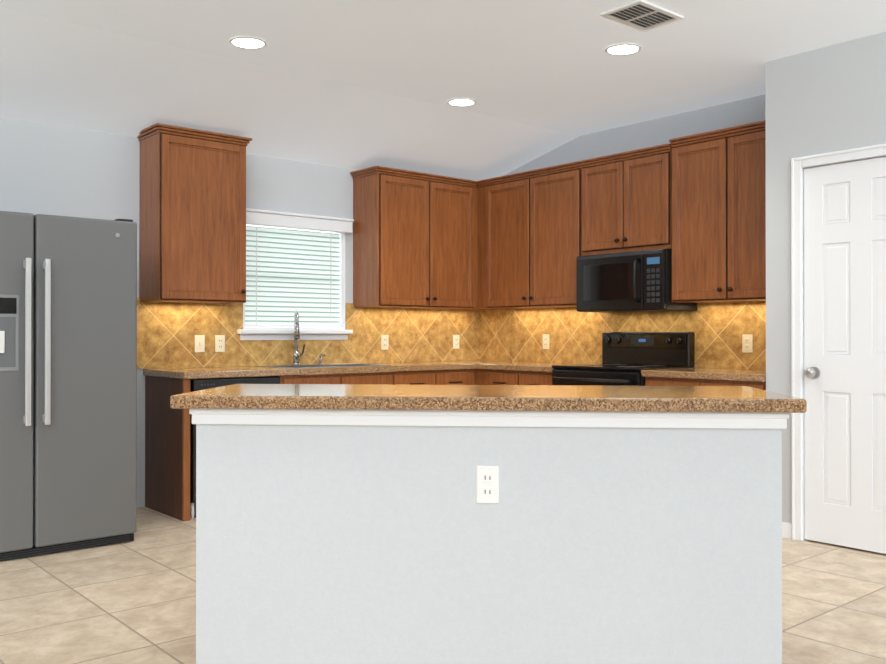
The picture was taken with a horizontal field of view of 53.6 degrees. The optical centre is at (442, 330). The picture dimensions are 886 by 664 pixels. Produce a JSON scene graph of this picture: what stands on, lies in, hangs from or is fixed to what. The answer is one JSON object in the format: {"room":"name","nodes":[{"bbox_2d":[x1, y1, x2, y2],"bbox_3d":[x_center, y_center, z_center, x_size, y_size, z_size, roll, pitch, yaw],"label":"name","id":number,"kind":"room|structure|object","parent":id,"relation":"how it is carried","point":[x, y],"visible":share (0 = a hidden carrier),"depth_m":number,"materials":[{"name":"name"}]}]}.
{"room":"kitchen","nodes":[
{"label":"kitchen","id":0,"kind":"room"},
{"bbox_2d":[0,117,466,507],"bbox_3d":[-3.379,-0.235,4.651,9.880,2.780,0.140,0,0,-40],"label":"wall","id":1,"kind":"structure","parent":0,"point":[46,169],"depth_m":5.62,"materials":[{"name":"paint"}]},
{"bbox_2d":[137,123,251,303],"bbox_3d":[-1.636,-0.738,5.795,0.665,1.105,0.378,0,0,-40],"label":"upper cabinet","id":2,"kind":"object","parent":1,"relation":"attached to","point":[192,215],"visible":0.98,"depth_m":5.66,"materials":[{"name":"brown wood"}]},
{"bbox_2d":[195,335,204,351],"bbox_3d":[-1.662,0.093,5.994,0.072,0.118,0.013,0,0,-40],"label":"light switch","id":3,"kind":"object","parent":1,"relation":"attached to","point":[200,343],"depth_m":5.99,"materials":[{"name":"beige plastic"}]},
{"bbox_2d":[215,335,224,351],"bbox_3d":[-1.549,0.093,6.093,0.072,0.118,0.009,0,0,-40],"label":"electrical outlet plate","id":4,"kind":"object","parent":1,"relation":"attached to","point":[219,339],"depth_m":6.09,"materials":[{"name":"beige plastic"}]},
{"bbox_2d":[237,208,353,339],"bbox_3d":[-1.111,-0.392,6.523,0.960,0.930,0.192,0,0,-40],"label":"window","id":5,"kind":"structure","parent":1,"relation":"in","point":[341,227],"depth_m":6.51,"materials":[{"name":"white"}]},
{"bbox_2d":[245,226,340,326],"bbox_3d":[-1.115,-0.388,6.538,0.823,0.728,0.044,0,0,-40],"label":"window blinds","id":6,"kind":"object","parent":5,"relation":"attached to","point":[289,272],"visible":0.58,"depth_m":6.53,"materials":[{"name":"white plastic"}]},
{"bbox_2d":[137,297,478,368],"bbox_3d":[-0.970,0.023,6.601,3.400,0.469,0.012,0,0,-40],"label":"backsplash","id":7,"kind":"structure","parent":1,"relation":"attached to","point":[167,332],"depth_m":6.53,"materials":[{"name":"beige tile"}]},
{"bbox_2d":[381,335,388,349],"bbox_3d":[-0.464,0.097,7.018,0.072,0.118,0.009,0,0,-40],"label":"electrical outlet plate","id":8,"kind":"object","parent":1,"relation":"attached to","point":[384,338],"depth_m":7.01,"materials":[{"name":"beige plastic"}]},
{"bbox_2d":[350,166,477,309],"bbox_3d":[-0.219,-0.703,7.028,0.980,1.046,0.338,0,0,-40],"label":"upper cabinet","id":9,"kind":"object","parent":1,"relation":"attached to","point":[415,239],"depth_m":6.82,"materials":[{"name":"brown wood"}]},
{"bbox_2d":[453,335,458,348],"bbox_3d":[0.115,0.100,7.510,0.072,0.118,0.009,0,0,-40],"label":"electrical outlet plate","id":10,"kind":"object","parent":1,"relation":"attached to","point":[455,337],"depth_m":7.50,"materials":[{"name":"beige plastic"}]},
{"bbox_2d":[0,507,885,663],"bbox_3d":[-0.222,1.188,0.937,9.880,0.100,9.880,0,0,-40],"label":"floor","id":11,"kind":"structure","parent":0,"point":[131,602],"depth_m":3.70,"materials":[{"name":"tile"}]},
{"bbox_2d":[0,211,136,560],"bbox_3d":[-2.279,0.275,4.799,0.910,1.754,0.938,0,0,-40],"label":"refrigerator","id":12,"kind":"object","parent":11,"relation":"on","point":[68,383],"visible":1,"depth_m":4.54,"materials":[{"name":"grey metal"}]},
{"bbox_2d":[190,376,279,518],"bbox_3d":[-1.479,0.731,5.741,0.603,0.857,0.598,0,0,-40],"label":"dishwasher","id":13,"kind":"object","parent":11,"relation":"on","point":[201,384],"visible":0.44,"depth_m":5.38,"materials":[{"name":"black metal"}]},
{"bbox_2d":[341,369,472,384],"bbox_3d":[-0.266,0.734,6.798,0.757,0.860,0.618,0,0,-40],"label":"base cabinet","id":14,"kind":"object","parent":11,"relation":"on","point":[462,376],"depth_m":6.44,"materials":[{"name":"brown wood"}]},
{"bbox_2d":[143,310,514,378],"bbox_3d":[-0.618,0.159,6.487,3.008,0.605,0.640,0,0,-40],"label":"countertop","id":15,"kind":"structure","parent":14,"relation":"on","point":[320,367],"depth_m":6.02,"materials":[{"name":"stone"}]},
{"bbox_2d":[292,310,304,364],"bbox_3d":[-1.053,0.054,6.349,0.134,0.398,0.178,0,0,-40],"label":"faucet","id":16,"kind":"object","parent":15,"relation":"on","point":[296,355],"depth_m":6.39,"materials":[{"name":"silver metal"}]},
{"bbox_2d":[317,353,324,363],"bbox_3d":[-0.905,0.214,6.540,0.044,0.081,0.083,0,0,-40],"label":"soap dispenser","id":17,"kind":"object","parent":15,"relation":"on","point":[320,358],"depth_m":6.54,"materials":[{"name":"silver metal"}]},
{"bbox_2d":[257,363,391,367],"bbox_3d":[-0.851,0.357,6.306,0.844,0.207,0.489,0,0,-40],"label":"sink","id":18,"kind":"object","parent":15,"relation":"in","point":[294,365],"depth_m":6.36,"materials":[{"name":"silver metal"}]},
{"bbox_2d":[473,369,475,384],"bbox_3d":[0.250,0.736,7.237,0.708,0.860,0.618,0,0,-40],"label":"base cabinet","id":19,"kind":"object","parent":11,"relation":"on","point":[474,370],"depth_m":6.86,"materials":[{"name":"brown wood"}]},
{"bbox_2d":[189,409,788,663],"bbox_3d":[0.142,0.699,3.019,1.862,0.898,0.606,0,0,5],"label":"kitchen island","id":20,"kind":"object","parent":11,"relation":"on","point":[438,537],"visible":0.9,"depth_m":2.73,"materials":[{"name":"paint"}]},
{"bbox_2d":[170,384,806,412],"bbox_3d":[0.137,0.229,3.024,1.960,0.042,0.660,0,0,5],"label":"island countertop","id":21,"kind":"structure","parent":20,"relation":"on","point":[604,398],"depth_m":2.74,"materials":[{"name":"stone"}]},
{"bbox_2d":[476,369,551,384],"bbox_3d":[0.748,0.734,6.723,0.618,0.860,0.844,0,0,-40],"label":"base cabinet","id":22,"kind":"object","parent":11,"relation":"on","point":[494,377],"depth_m":6.53,"materials":[{"name":"brown wood"}]},
{"bbox_2d":[475,361,578,371],"bbox_3d":[0.759,0.280,6.697,0.638,0.042,0.792,0,0,-40],"label":"countertop","id":23,"kind":"structure","parent":22,"relation":"on","point":[511,366],"depth_m":6.60,"materials":[{"name":"stone"}]},
{"bbox_2d":[552,332,694,385],"bbox_3d":[1.223,0.571,6.071,0.685,1.120,0.760,0,0,-40],"label":"range","id":24,"kind":"object","parent":11,"relation":"on","point":[627,357],"visible":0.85,"depth_m":6.07,"materials":[{"name":"black metal"}]},
{"bbox_2d":[645,377,765,389],"bbox_3d":[1.792,0.728,5.498,0.618,0.860,0.844,0,0,-40],"label":"base cabinet","id":25,"kind":"object","parent":11,"relation":"on","point":[649,381],"depth_m":5.33,"materials":[{"name":"brown wood"}]},
{"bbox_2d":[641,367,765,381],"bbox_3d":[1.784,0.274,5.493,0.638,0.042,0.846,0,0,-40],"label":"countertop","id":26,"kind":"structure","parent":25,"relation":"on","point":[756,375],"depth_m":5.35,"materials":[{"name":"stone"}]},
{"bbox_2d":[0,0,885,180],"bbox_3d":[-0.222,-1.456,0.948,9.880,0.412,9.880,0,0,-40],"label":"ceiling","id":27,"kind":"structure","parent":0,"point":[356,84],"depth_m":4.99,"materials":[{"name":"paint"}]},
{"bbox_2d":[229,36,266,48],"bbox_3d":[-1.032,-1.520,4.646,0.196,0.007,0.196,0,0,-40],"label":"recessed light","id":28,"kind":"object","parent":27,"relation":"in","point":[243,42],"visible":1,"depth_m":4.64,"materials":[{"name":"white plastic"}]},
{"bbox_2d":[447,98,475,106],"bbox_3d":[0.124,-1.514,5.840,0.196,0.007,0.196,0,0,-40],"label":"recessed light","id":29,"kind":"object","parent":27,"relation":"in","point":[461,102],"visible":0.98,"depth_m":5.84,"materials":[{"name":"white"}]},
{"bbox_2d":[605,43,641,55],"bbox_3d":[0.977,-1.519,4.754,0.196,0.007,0.196,0,0,-40],"label":"recessed light","id":30,"kind":"object","parent":27,"relation":"in","point":[624,49],"visible":0.96,"depth_m":4.75,"materials":[{"name":"white"}]},
{"bbox_2d":[600,0,683,30],"bbox_3d":[0.964,-1.520,4.244,0.340,0.013,0.240,0,0,-40],"label":"ceiling vent","id":31,"kind":"object","parent":27,"relation":"in","point":[642,15],"visible":1,"depth_m":4.24,"materials":[{"name":"white metal"}]},
{"bbox_2d":[489,94,764,369],"bbox_3d":[3.531,-0.238,4.047,0.140,2.780,9.740,0,0,-40],"label":"wall","id":32,"kind":"structure","parent":0,"point":[648,133],"depth_m":6.32,"materials":[{"name":"paint"}]},
{"bbox_2d":[477,161,582,308],"bbox_3d":[0.749,-0.705,6.915,0.378,1.051,1.127,0,0,-40],"label":"upper cabinet","id":33,"kind":"object","parent":32,"relation":"attached to","point":[530,251],"visible":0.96,"depth_m":6.77,"materials":[{"name":"brown wood"}]},
{"bbox_2d":[543,334,548,348],"bbox_3d":[0.831,0.094,7.082,0.009,0.118,0.072,0,0,-40],"label":"electrical outlet plate","id":34,"kind":"object","parent":32,"relation":"attached to","point":[545,336],"depth_m":7.08,"materials":[{"name":"beige plastic"}]},
{"bbox_2d":[479,301,765,369],"bbox_3d":[1.311,0.023,6.535,0.012,0.469,3.046,0,0,-40],"label":"backsplash","id":35,"kind":"structure","parent":32,"relation":"attached to","point":[719,330],"depth_m":6.65,"materials":[{"name":"beige tile"}]},
{"bbox_2d":[580,144,671,255],"bbox_3d":[1.364,-0.888,6.193,0.378,0.693,0.764,0,0,-40],"label":"upper cabinet","id":36,"kind":"object","parent":32,"relation":"attached to","point":[626,201],"visible":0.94,"depth_m":6.07,"materials":[{"name":"brown wood"}]},
{"bbox_2d":[576,248,696,312],"bbox_3d":[1.336,-0.336,6.167,0.448,0.405,0.760,0,0,-40],"label":"microwave","id":37,"kind":"object","parent":36,"relation":"attached to","point":[636,281],"visible":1,"depth_m":6.00,"materials":[{"name":"black"}]},
{"bbox_2d":[669,121,765,302],"bbox_3d":[1.885,-0.724,5.580,0.378,1.076,0.839,0,0,-40],"label":"upper cabinet","id":38,"kind":"object","parent":32,"relation":"attached to","point":[719,216],"visible":0.77,"depth_m":5.52,"materials":[{"name":"brown wood"}]},
{"bbox_2d":[742,335,752,352],"bbox_3d":[1.986,0.088,5.726,0.009,0.118,0.072,0,0,-40],"label":"electrical outlet plate","id":39,"kind":"object","parent":32,"relation":"attached to","point":[747,343],"depth_m":5.72,"materials":[{"name":"beige plastic"}]},
{"bbox_2d":[765,32,885,523],"bbox_3d":[4.188,-0.244,2.689,0.619,2.780,6.540,0,0,-40],"label":"wall","id":40,"kind":"structure","parent":0,"point":[831,98],"depth_m":4.85,"materials":[{"name":"paint"}]},
{"bbox_2d":[782,522,791,538],"bbox_3d":[-0.458,1.095,0.736,8.980,0.085,9.600,0,0,-40],"label":"baseboard","id":41,"kind":"structure","parent":40,"relation":"attached to","point":[787,530],"depth_m":4.86,"materials":[{"name":"white wood"}]},
{"bbox_2d":[791,143,885,540],"bbox_3d":[2.214,0.102,4.602,0.142,2.105,0.745,0,0,-40],"label":"door frame","id":42,"kind":"structure","parent":40,"relation":"attached to","point":[799,165],"depth_m":4.81,"materials":[{"name":"white wood"}]},
{"bbox_2d":[804,157,885,553],"bbox_3d":[2.167,0.128,4.562,0.106,2.029,0.617,0,0,-40],"label":"door","id":43,"kind":"structure","parent":40,"relation":"in","point":[845,352],"depth_m":4.64,"materials":[{"name":"white wood"}]},
{"label":"outside","id":44,"kind":"structure","parent":0,"visible":0},
{"bbox_2d":[246,224,334,232],"bbox_3d":[-1.213,-0.406,6.654,1.275,1.210,0.001,0,0,-40],"label":"window","id":45,"kind":"structure","parent":44,"point":[288,228],"depth_m":6.69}
]}

